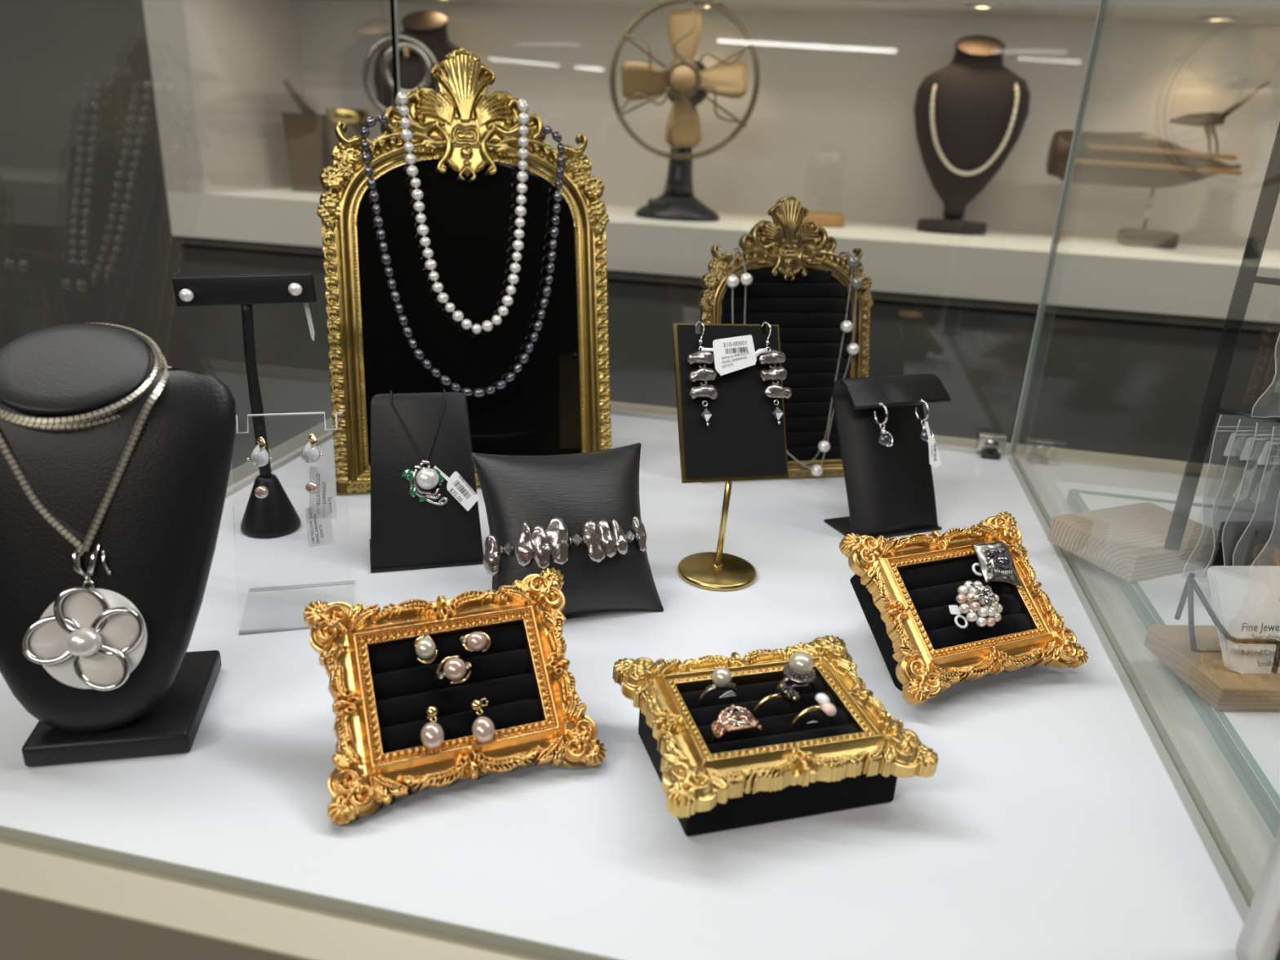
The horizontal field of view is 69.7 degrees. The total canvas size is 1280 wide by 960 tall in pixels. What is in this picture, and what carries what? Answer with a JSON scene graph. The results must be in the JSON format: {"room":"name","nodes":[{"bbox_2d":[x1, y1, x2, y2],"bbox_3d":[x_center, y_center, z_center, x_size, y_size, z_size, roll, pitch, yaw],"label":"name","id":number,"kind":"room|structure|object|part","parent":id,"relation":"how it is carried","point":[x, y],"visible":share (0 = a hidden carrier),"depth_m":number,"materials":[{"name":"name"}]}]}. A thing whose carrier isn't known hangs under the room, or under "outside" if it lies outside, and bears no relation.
{"room":"shop","nodes":[
{"label":"shop","id":0,"kind":"room"},
{"bbox_2d":[0,0,1279,471],"bbox_3d":[-0.529,-0.965,2.070,8.400,2.700,0.670,7,21,10],"label":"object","id":1,"kind":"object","parent":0,"point":[86,234],"depth_m":1.89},
{"bbox_2d":[142,0,1279,331],"bbox_3d":[0.675,-0.763,1.707,3.272,0.817,0.430,7,21,10],"label":"shelf niche","id":2,"kind":"object","parent":1,"relation":"attached to","point":[847,75],"visible":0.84,"depth_m":1.90,"materials":[{"name":"paint"}]},
{"bbox_3d":[-0.887,-0.856,2.017,0.088,0.412,0.410,7,21,10],"label":"panel","id":3,"kind":"part","parent":2,"relation":"part of","materials":[{"name":"paint"}]},
{"bbox_2d":[281,80,330,193],"bbox_3d":[-0.736,-0.765,2.054,0.095,0.232,0.070,6,21,8],"label":"box","id":4,"kind":"object","parent":2,"relation":"on","point":[306,133],"visible":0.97,"depth_m":2.03,"materials":[{"name":"brown cardboard"}]},
{"bbox_2d":[325,107,368,166],"bbox_3d":[-0.644,-0.727,2.041,0.090,0.178,0.090,7,21,10],"label":"wooden canister","id":5,"kind":"object","parent":2,"relation":"on","point":[355,119],"visible":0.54,"depth_m":1.99,"materials":[{"name":"brown wood"}]},
{"bbox_2d":[362,33,439,114],"bbox_3d":[-0.504,-0.851,1.946,0.170,0.170,0.023,3,21,0],"label":"ring collar","id":6,"kind":"object","parent":2,"relation":"on","point":[406,43],"visible":0.73,"depth_m":1.93,"materials":[{"name":"silver metal"}]},
{"bbox_2d":[373,11,461,114],"bbox_3d":[-0.466,-0.816,2.008,0.226,0.384,0.088,3,21,0],"label":"bust","id":7,"kind":"object","parent":2,"relation":"on","point":[430,28],"visible":0.37,"depth_m":1.95,"materials":[{"name":"black fabric"}]},
{"bbox_2d":[437,0,458,1],"bbox_3d":[-0.418,-1.027,1.962,0.062,0.005,0.062,7,21,10],"label":"recessed light","id":8,"kind":"object","parent":2,"relation":"attached to","point":[437,0],"visible":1,"depth_m":1.98,"materials":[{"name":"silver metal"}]},
{"bbox_2d":[609,0,759,222],"bbox_3d":[0.087,-0.732,1.827,0.289,0.407,0.165,5,21,5],"label":"fan","id":9,"kind":"object","parent":2,"relation":"on","point":[686,82],"visible":1,"depth_m":1.77,"materials":[{"name":"metal"}]},
{"bbox_3d":[0.015,-0.768,1.771,0.102,0.068,0.031,2,20,6],"label":"blade","id":10,"kind":"part","parent":9,"relation":"part of","materials":[{"name":"gold metal"}]},
{"bbox_3d":[0.081,-0.636,1.855,0.065,0.122,0.065,5,21,5],"label":"stem","id":11,"kind":"part","parent":9,"relation":"part of","materials":[{"name":"black metal"}]},
{"bbox_3d":[0.086,-0.701,1.789,0.075,0.104,0.008,-3,21,-16],"label":"blade","id":12,"kind":"part","parent":9,"relation":"part of","materials":[{"name":"gold metal"}]},
{"bbox_3d":[0.083,-0.833,1.740,0.075,0.104,0.008,13,23,26],"label":"blade","id":13,"kind":"part","parent":9,"relation":"part of","materials":[{"name":"gold metal"}]},
{"bbox_3d":[0.154,-0.765,1.756,0.102,0.068,0.031,2,20,6],"label":"blade","id":14,"kind":"part","parent":9,"relation":"part of","materials":[{"name":"gold metal"}]},
{"bbox_2d":[694,3,724,8],"bbox_3d":[0.142,-0.965,1.874,0.062,0.005,0.062,7,21,10],"label":"recessed light","id":15,"kind":"object","parent":2,"relation":"attached to","point":[700,6],"visible":0.39,"depth_m":1.87,"materials":[{"name":"silver metal"}]},
{"bbox_3d":[0.713,-0.741,1.930,3.096,0.412,0.020,7,21,10],"label":"panel","id":16,"kind":"part","parent":2,"relation":"part of","materials":[{"name":"paint"}]},
{"bbox_3d":[0.680,-0.883,1.661,3.272,0.040,0.392,7,21,10],"label":"panel","id":17,"kind":"part","parent":2,"relation":"part of","materials":[{"name":"paint"}]},
{"bbox_2d":[801,141,845,227],"bbox_3d":[0.374,-0.604,1.871,0.102,0.164,0.102,7,21,10],"label":"glass dome","id":18,"kind":"object","parent":2,"relation":"on","point":[824,219],"visible":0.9,"depth_m":1.85,"materials":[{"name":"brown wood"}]},
{"bbox_2d":[913,35,1031,235],"bbox_3d":[0.644,-0.679,1.816,0.218,0.370,0.085,6,21,8],"label":"bust","id":19,"kind":"object","parent":2,"relation":"on","point":[974,100],"visible":0.98,"depth_m":1.78,"materials":[{"name":"black fabric"}]},
{"bbox_2d":[929,82,1019,175],"bbox_3d":[0.640,-0.689,1.789,0.162,0.183,0.060,6,21,8],"label":"necklace","id":20,"kind":"object","parent":19,"relation":"hanging from","point":[945,162],"visible":0.98,"depth_m":1.77,"materials":[{"name":"beige"}]},
{"bbox_2d":[964,4,999,10],"bbox_3d":[0.634,-0.875,1.703,0.062,0.005,0.062,7,21,10],"label":"recessed light","id":21,"kind":"object","parent":2,"relation":"attached to","point":[973,6],"visible":0.96,"depth_m":1.69,"materials":[{"name":"silver metal"}]},
{"bbox_3d":[0.643,-0.923,1.432,3.272,0.327,0.018,7,21,10],"label":"header panel","id":22,"kind":"part","parent":2,"relation":"part of","materials":[{"name":"paint"}]},
{"bbox_2d":[1046,79,1272,248],"bbox_3d":[0.967,-0.605,1.755,0.344,0.305,0.086,7,21,10],"label":"carving","id":23,"kind":"object","parent":2,"relation":"on","point":[1140,159],"visible":0.95,"depth_m":1.73,"materials":[{"name":"brown wood"}]},
{"bbox_3d":[0.987,-0.529,1.782,0.007,0.090,0.007,-1,21,-11],"label":"rod","id":24,"kind":"part","parent":23,"relation":"part of","materials":[{"name":"silver metal"}]},
{"bbox_2d":[1197,16,1235,22],"bbox_3d":[1.071,-0.855,1.709,0.062,0.005,0.062,7,21,10],"label":"recessed light","id":25,"kind":"object","parent":2,"relation":"attached to","point":[1208,19],"visible":1,"depth_m":1.70,"materials":[{"name":"silver metal"}]},
{"bbox_3d":[-1.818,2.282,-2.838,8.400,0.050,12.500,7,21,10],"label":"floor","id":26,"kind":"structure","parent":0,"visible":0},
{"bbox_2d":[0,0,1279,959],"bbox_3d":[0.404,0.337,0.622,1.500,1.370,0.684,7,21,10],"label":"display case","id":27,"kind":"object","parent":26,"relation":"on","point":[1055,820],"visible":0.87,"depth_m":0.36,"materials":[{"name":"grey"}]},
{"bbox_2d":[0,322,235,766],"bbox_3d":[-0.231,0.024,0.382,0.108,0.164,0.091,7,21,12],"label":"bust","id":28,"kind":"object","parent":27,"relation":"on","point":[157,532],"visible":0.96,"depth_m":0.37,"materials":[{"name":"black leather"}]},
{"bbox_2d":[0,322,173,690],"bbox_3d":[-0.230,0.008,0.379,0.073,0.129,0.087,1,21,-5],"label":"necklace","id":29,"kind":"object","parent":28,"relation":"on","point":[91,637],"visible":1,"depth_m":0.36,"materials":[{"name":"white metal"}]},
{"bbox_3d":[-0.229,-0.019,0.377,0.073,0.094,0.048,-2,3,-13],"label":"box chain","id":30,"kind":"part","parent":29,"relation":"part of","materials":[{"name":"beige"}]},
{"bbox_2d":[172,272,316,537],"bbox_3d":[-0.236,-0.046,0.568,0.079,0.164,0.036,0,21,-7],"label":"jewelry stand","id":31,"kind":"object","parent":27,"relation":"on","point":[273,515],"visible":0.92,"depth_m":0.55,"materials":[{"name":"black leather"}]},
{"bbox_2d":[178,288,193,302],"bbox_3d":[-0.264,-0.108,0.536,0.008,0.008,0.012,0,21,-7],"label":"stud","id":32,"kind":"object","parent":31,"relation":"attached to","point":[185,295],"visible":1,"depth_m":0.53,"materials":[{"name":"white"}]},
{"bbox_2d":[288,282,302,295],"bbox_3d":[-0.203,-0.100,0.549,0.008,0.037,0.016,5,21,5],"label":"stud","id":33,"kind":"object","parent":31,"relation":"attached to","point":[295,289],"visible":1,"depth_m":0.54,"materials":[{"name":"white"}]},
{"bbox_3d":[-0.306,0.019,0.667,0.023,0.030,0.684,7,21,10],"label":"rail","id":34,"kind":"part","parent":27,"relation":"part of","materials":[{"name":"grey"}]},
{"bbox_2d":[235,411,354,634],"bbox_3d":[-0.183,0.021,0.483,0.056,0.104,0.050,-3,21,-16],"label":"stand","id":35,"kind":"object","parent":27,"relation":"on","point":[297,627],"visible":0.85,"depth_m":0.48,"materials":[{"name":"clear plastic"}]},
{"bbox_2d":[246,436,272,466],"bbox_3d":[-0.197,-0.015,0.476,0.012,0.015,0.008,5,21,6],"label":"earring","id":36,"kind":"object","parent":35,"relation":"on","point":[260,456],"visible":1,"depth_m":0.47,"materials":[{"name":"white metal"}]},
{"bbox_2d":[254,485,268,498],"bbox_3d":[-0.196,0.006,0.478,0.007,0.007,0.011,4,21,3],"label":"stud","id":37,"kind":"object","parent":35,"relation":"on","point":[261,491],"visible":1,"depth_m":0.47,"materials":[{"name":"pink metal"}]},
{"bbox_2d":[297,433,337,518],"bbox_3d":[-0.171,-0.002,0.487,0.018,0.045,0.013,-2,21,-14],"label":"earring","id":38,"kind":"object","parent":35,"relation":"attached to","point":[310,453],"visible":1,"depth_m":0.48,"materials":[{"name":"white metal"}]},
{"bbox_2d":[305,481,331,543],"bbox_3d":[-0.171,0.017,0.489,0.013,0.034,0.016,-4,22,-19],"label":"stud","id":39,"kind":"object","parent":35,"relation":"on","point":[312,487],"visible":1,"depth_m":0.48,"materials":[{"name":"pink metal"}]},
{"bbox_2d":[369,391,483,573],"bbox_3d":[-0.131,0.000,0.555,0.067,0.099,0.045,-3,21,-16],"label":"stand","id":40,"kind":"object","parent":27,"relation":"on","point":[407,533],"visible":0.77,"depth_m":0.55,"materials":[{"name":"black leather"}]},
{"bbox_3d":[-0.133,0.044,0.572,0.067,0.002,0.045,-3,21,-16],"label":"foot plate","id":41,"kind":"part","parent":40,"relation":"part of","materials":[{"name":"black leather"}]},
{"bbox_2d":[390,389,479,511],"bbox_3d":[-0.123,-0.018,0.554,0.049,0.068,0.031,-3,21,-16],"label":"pendant","id":42,"kind":"object","parent":40,"relation":"on","point":[427,478],"visible":1,"depth_m":0.55,"materials":[{"name":"silver metal"}]},
{"bbox_3d":[-0.132,-0.032,0.552,0.032,0.045,0.005,-3,1,-16],"label":"cord","id":43,"kind":"part","parent":42,"relation":"part of","materials":[{"name":"black plastic"}]},
{"bbox_2d":[302,567,606,826],"bbox_3d":[-0.080,0.083,0.391,0.112,0.066,0.089,-6,22,-23],"label":"tray","id":44,"kind":"object","parent":27,"relation":"on","point":[381,693],"visible":1,"depth_m":0.38,"materials":[{"name":"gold metal"}]},
{"bbox_2d":[414,632,437,664],"bbox_3d":[-0.089,0.071,0.381,0.009,0.011,0.010,-7,23,-25],"label":"stud","id":45,"kind":"object","parent":44,"relation":"on","point":[425,646],"visible":1,"depth_m":0.38,"materials":[{"name":"beige"}]},
{"bbox_2d":[420,705,444,749],"bbox_3d":[-0.082,0.098,0.367,0.009,0.012,0.018,2,21,-3],"label":"earring","id":46,"kind":"object","parent":44,"relation":"in","point":[432,734],"visible":1,"depth_m":0.36,"materials":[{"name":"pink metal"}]},
{"bbox_2d":[433,655,471,684],"bbox_3d":[-0.078,0.081,0.382,0.017,0.019,0.018,0,21,-9],"label":"ring","id":47,"kind":"object","parent":44,"relation":"in","point":[455,668],"visible":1,"depth_m":0.38,"materials":[{"name":"gold metal"}]},
{"bbox_2d":[459,631,490,652],"bbox_3d":[-0.069,0.069,0.389,0.010,0.011,0.011,14,23,26],"label":"stud","id":48,"kind":"object","parent":44,"relation":"on","point":[476,641],"visible":1,"depth_m":0.39,"materials":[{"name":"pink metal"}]},
{"bbox_2d":[470,697,494,742],"bbox_3d":[-0.064,0.097,0.374,0.009,0.013,0.019,-3,21,-14],"label":"earring","id":49,"kind":"object","parent":44,"relation":"in","point":[482,728],"visible":1,"depth_m":0.37,"materials":[{"name":"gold metal"}]},
{"bbox_2d":[316,47,611,495],"bbox_3d":[-0.125,-0.153,0.674,0.206,0.302,0.113,-3,21,-15],"label":"frame","id":50,"kind":"object","parent":27,"relation":"on","point":[464,140],"visible":0.84,"depth_m":0.66,"materials":[{"name":"gold metal"}]},
{"bbox_2d":[395,91,529,333],"bbox_3d":[-0.125,-0.192,0.662,0.093,0.159,0.084,-3,21,-15],"label":"pearl necklace","id":51,"kind":"object","parent":50,"relation":"on","point":[402,99],"visible":0.94,"depth_m":0.65,"materials":[{"name":"white"}]},
{"bbox_2d":[360,114,565,397],"bbox_3d":[-0.124,-0.161,0.667,0.142,0.187,0.088,-3,21,-15],"label":"pearl necklace","id":52,"kind":"object","parent":50,"relation":"on","point":[371,121],"visible":0.95,"depth_m":0.66,"materials":[{"name":"black"}]},
{"bbox_2d":[356,158,581,466],"bbox_3d":[-0.122,-0.122,0.669,0.157,0.220,0.003,-3,5,-15],"label":"mirror glass","id":53,"kind":"object","parent":50,"relation":"attached to","point":[470,204],"depth_m":0.67,"materials":[{"name":"black"}]},
{"bbox_2d":[470,442,663,615],"bbox_3d":[-0.040,0.029,0.511,0.099,0.083,0.061,-4,22,-18],"label":"pillow","id":54,"kind":"object","parent":27,"relation":"on","point":[577,488],"visible":0.78,"depth_m":0.50,"materials":[{"name":"black leather"}]},
{"bbox_2d":[482,515,646,576],"bbox_3d":[-0.038,0.034,0.493,0.090,0.032,0.029,-4,22,-17],"label":"bracelet","id":55,"kind":"object","parent":54,"relation":"on","point":[601,542],"visible":1,"depth_m":0.49,"materials":[{"name":"silver metal"}]},
{"bbox_3d":[-0.039,0.035,0.497,0.089,0.003,0.024,-4,-11,-18],"label":"cord","id":56,"kind":"part","parent":55,"relation":"part of","materials":[{"name":"silver metal"}]},
{"bbox_3d":[0.427,0.098,0.529,1.477,0.002,0.684,7,21,10],"label":"frame rail","id":57,"kind":"part","parent":27,"relation":"part of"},
{"bbox_2d":[671,323,788,591],"bbox_3d":[0.052,-0.013,0.539,0.067,0.151,0.049,-3,21,-15],"label":"stand","id":58,"kind":"object","parent":27,"relation":"on","point":[743,440],"visible":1,"depth_m":0.53,"materials":[{"name":"black leather"}]},
{"bbox_2d":[687,320,768,426],"bbox_3d":[0.050,-0.060,0.523,0.048,0.055,0.031,3,21,0],"label":"earring","id":59,"kind":"object","parent":58,"relation":"on","point":[731,354],"visible":1,"depth_m":0.52,"materials":[{"name":"silver metal"}]},
{"bbox_3d":[0.053,-0.045,0.530,0.069,0.086,0.038,-4,22,-18],"label":"brass plate","id":60,"kind":"part","parent":58,"relation":"part of","materials":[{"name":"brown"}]},
{"bbox_2d":[758,321,791,424],"bbox_3d":[0.076,-0.063,0.536,0.029,0.055,0.018,19,26,37],"label":"earring","id":61,"kind":"object","parent":58,"relation":"on","point":[773,357],"visible":1,"depth_m":0.53,"materials":[{"name":"silver metal"}]},
{"bbox_2d":[612,635,938,835],"bbox_3d":[0.052,0.106,0.386,0.112,0.036,0.089,-3,21,-16],"label":"tray","id":62,"kind":"object","parent":27,"relation":"on","point":[742,779],"visible":0.95,"depth_m":0.37,"materials":[{"name":"yellow metal"}]},
{"bbox_2d":[697,666,739,708],"bbox_3d":[0.034,0.091,0.386,0.018,0.027,0.008,-11,25,-32],"label":"ring","id":63,"kind":"object","parent":62,"relation":"in","point":[722,677],"visible":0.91,"depth_m":0.38,"materials":[{"name":"silver metal"}]},
{"bbox_2d":[714,684,728,689],"bbox_3d":[0.034,0.086,0.384,0.006,0.003,0.006,-3,25,-16],"label":"ring","id":64,"kind":"object","parent":63,"relation":"on","point":[719,688],"depth_m":0.38,"materials":[{"name":"silver metal"}]},
{"bbox_2d":[711,704,763,743],"bbox_3d":[0.039,0.102,0.367,0.021,0.023,0.014,-10,24,-30],"label":"ring","id":65,"kind":"object","parent":62,"relation":"on","point":[726,721],"visible":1,"depth_m":0.36,"materials":[{"name":"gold metal"}]},
{"bbox_3d":[0.039,0.097,0.365,0.017,0.005,0.008,-3,25,-16],"label":"filigree plate","id":66,"kind":"part","parent":65,"relation":"part of","materials":[{"name":"pink metal"}]},
{"bbox_2d":[751,682,799,716],"bbox_3d":[0.056,0.096,0.382,0.020,0.023,0.010,-4,22,-18],"label":"ring","id":67,"kind":"object","parent":62,"relation":"on","point":[786,692],"visible":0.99,"depth_m":0.38,"materials":[{"name":"gold metal"}]},
{"bbox_2d":[774,652,816,693],"bbox_3d":[0.068,0.087,0.395,0.015,0.030,0.014,13,23,25],"label":"ring","id":68,"kind":"object","parent":62,"relation":"in","point":[799,671],"visible":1,"depth_m":0.39,"materials":[{"name":"silver metal"}]},
{"bbox_2d":[789,693,836,733],"bbox_3d":[0.071,0.099,0.378,0.018,0.023,0.013,7,21,9],"label":"ring","id":69,"kind":"object","parent":62,"relation":"on","point":[822,701],"visible":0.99,"depth_m":0.37,"materials":[{"name":"gold metal"}]},
{"bbox_2d":[697,195,873,482],"bbox_3d":[0.114,-0.110,0.717,0.143,0.214,0.061,-2,21,-14],"label":"holder","id":70,"kind":"object","parent":27,"relation":"on","point":[799,285],"visible":0.56,"depth_m":0.72,"materials":[{"name":"gold metal"}]},
{"bbox_2d":[726,247,862,475],"bbox_3d":[0.117,-0.091,0.714,0.111,0.168,0.067,-2,21,-14],"label":"pearl necklace","id":71,"kind":"object","parent":70,"relation":"hanging from","point":[746,279],"visible":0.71,"depth_m":0.71,"materials":[{"name":"pearl"},{"name":"silver"}]},
{"bbox_2d":[823,373,951,538],"bbox_3d":[0.170,-0.017,0.633,0.078,0.105,0.045,-6,22,-22],"label":"display stand","id":72,"kind":"object","parent":27,"relation":"on","point":[891,491],"visible":0.97,"depth_m":0.63,"materials":[{"name":"black leather"}]},
{"bbox_3d":[0.171,0.032,0.648,0.073,0.002,0.037,-6,22,-22],"label":"foot plate","id":73,"kind":"part","parent":72,"relation":"part of","materials":[{"name":"black leather"}]},
{"bbox_2d":[873,402,893,446],"bbox_3d":[0.158,-0.036,0.600,0.009,0.026,0.019,-16,28,-41],"label":"earring","id":74,"kind":"object","parent":72,"relation":"hanging from","point":[884,439],"visible":1,"depth_m":0.60,"materials":[{"name":"silver metal"}]},
{"bbox_2d":[914,399,941,467],"bbox_3d":[0.191,-0.031,0.613,0.009,0.041,0.028,-9,24,-30],"label":"earring","id":75,"kind":"object","parent":72,"relation":"hanging from","point":[925,435],"visible":1,"depth_m":0.61,"materials":[{"name":"silver metal"}]},
{"bbox_2d":[839,511,1088,706],"bbox_3d":[0.161,0.063,0.476,0.112,0.070,0.091,-6,22,-22],"label":"tray","id":76,"kind":"object","parent":27,"relation":"on","point":[904,588],"visible":0.99,"depth_m":0.46,"materials":[{"name":"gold metal"}]},
{"bbox_2d":[948,580,1002,628],"bbox_3d":[0.166,0.064,0.457,0.029,0.026,0.023,-12,25,-35],"label":"ring","id":77,"kind":"object","parent":76,"relation":"in","point":[980,605],"visible":1,"depth_m":0.45,"materials":[{"name":"white metal"}]},
{"bbox_2d":[971,541,1022,586],"bbox_3d":[0.183,0.046,0.477,0.026,0.024,0.023,-1,21,-9],"label":"ring","id":78,"kind":"object","parent":76,"relation":"on","point":[995,563],"visible":1,"depth_m":0.47,"materials":[{"name":"silver metal"}]},
{"bbox_2d":[1014,454,1279,906],"bbox_3d":[0.673,0.125,0.464,0.822,0.016,0.610,7,21,10],"label":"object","id":79,"kind":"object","parent":27,"relation":"on","point":[1228,762],"depth_m":0.49,"materials":[{"name":"grey"}]},
{"bbox_2d":[1048,502,1218,582],"bbox_3d":[0.326,0.039,0.599,0.090,0.018,0.065,-6,22,-23],"label":"block","id":80,"kind":"object","parent":79,"relation":"on","point":[1127,542],"visible":0.8,"depth_m":0.58,"materials":[{"name":"brown wood"}]},
{"bbox_2d":[1164,122,1279,550],"bbox_3d":[0.361,-0.119,0.485,0.071,0.360,0.013,17,25,34],"label":"rack","id":81,"kind":"object","parent":80,"relation":"on","point":[1246,277],"visible":1,"depth_m":0.52,"materials":[{"name":"black metal"}]},
{"bbox_2d":[1182,414,1279,578],"bbox_3d":[0.350,0.011,0.535,0.056,0.098,0.013,0,21,-9],"label":"plastic bag","id":82,"kind":"object","parent":81,"relation":"hanging from","point":[1239,442],"visible":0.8,"depth_m":0.52,"materials":[{"name":"white"}]},
{"bbox_2d":[1198,418,1279,582],"bbox_3d":[0.357,0.013,0.531,0.056,0.098,0.011,0,21,-9],"label":"plastic bag","id":83,"kind":"object","parent":81,"relation":"hanging from","point":[1258,446],"visible":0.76,"depth_m":0.53,"materials":[{"name":"clear plastic"}]},
{"bbox_2d":[1221,422,1279,565],"bbox_3d":[0.363,0.015,0.526,0.057,0.098,0.010,0,21,-9],"label":"plastic bag","id":84,"kind":"object","parent":81,"relation":"hanging from","point":[1241,552],"visible":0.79,"depth_m":0.53,"materials":[{"name":"clear plastic"}]},
{"bbox_2d":[1232,426,1279,565],"bbox_3d":[0.369,0.017,0.521,0.056,0.098,0.009,0,19,-9],"label":"plastic bag","id":85,"kind":"object","parent":81,"relation":"hanging from","point":[1260,538],"visible":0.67,"depth_m":0.53,"materials":[{"name":"clear plastic"}]},
{"bbox_2d":[1250,332,1279,417],"bbox_3d":[0.351,-0.064,0.475,0.058,0.066,0.010,0,21,-8],"label":"plastic bag","id":86,"kind":"object","parent":81,"relation":"hanging from","point":[1277,389],"visible":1,"depth_m":0.48,"materials":[{"name":"white"}]},
{"bbox_2d":[1251,490,1279,565],"bbox_3d":[0.377,0.020,0.515,0.056,0.098,0.010,0,21,-9],"label":"plastic bag","id":87,"kind":"object","parent":81,"relation":"hanging from","point":[1276,562],"visible":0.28,"depth_m":0.52,"materials":[{"name":"white"}]},
{"bbox_3d":[0.739,0.040,0.715,0.802,0.006,0.055,7,21,10],"label":"rail","id":88,"kind":"part","parent":79,"relation":"part of","materials":[{"name":"grey"}]},
{"bbox_3d":[0.729,0.058,0.667,0.802,0.005,0.048,7,21,10],"label":"rail","id":89,"kind":"part","parent":79,"relation":"part of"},
{"bbox_3d":[0.672,0.138,0.410,0.801,0.001,0.500,7,21,10],"label":"glass","id":90,"kind":"part","parent":79,"relation":"part of","materials":[{"name":"clear glass"}]},
{"bbox_2d":[1143,624,1279,711],"bbox_3d":[0.316,0.093,0.461,0.095,0.012,0.060,1,21,-4],"label":"block","id":91,"kind":"object","parent":79,"relation":"on","point":[1224,689],"visible":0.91,"depth_m":0.44,"materials":[{"name":"brown wood"}]},
{"bbox_2d":[1174,573,1279,673],"bbox_3d":[0.289,0.069,0.450,0.045,0.041,0.030,11,22,20],"label":"display stand","id":92,"kind":"object","parent":91,"relation":"on","point":[1190,584],"visible":1,"depth_m":0.45,"materials":[{"name":"black"}]},
{"bbox_2d":[1207,565,1279,671],"bbox_3d":[0.325,0.068,0.453,0.088,0.042,0.031,1,21,-6],"label":"business card","id":93,"kind":"object","parent":91,"relation":"on","point":[1209,570],"visible":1,"depth_m":0.45,"materials":[{"name":"white paper"}]},
{"bbox_2d":[1210,566,1279,672],"bbox_3d":[0.326,0.068,0.452,0.088,0.042,0.031,1,21,-6],"label":"business card","id":94,"kind":"object","parent":91,"relation":"on","point":[1212,573],"visible":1,"depth_m":0.45,"materials":[{"name":"white paper"}]},
{"bbox_2d":[1214,567,1279,673],"bbox_3d":[0.327,0.069,0.451,0.088,0.042,0.031,1,21,-6],"label":"business card","id":95,"kind":"object","parent":91,"relation":"on","point":[1249,597],"visible":1,"depth_m":0.45,"materials":[{"name":"white paper"}]},
{"bbox_2d":[1235,826,1279,959],"bbox_3d":[0.229,0.094,0.264,0.060,0.160,0.024,12,23,24],"label":"panel","id":96,"kind":"object","parent":27,"relation":"on","point":[1259,939],"visible":1,"depth_m":0.29,"materials":[{"name":"silver metal"}]}
]}

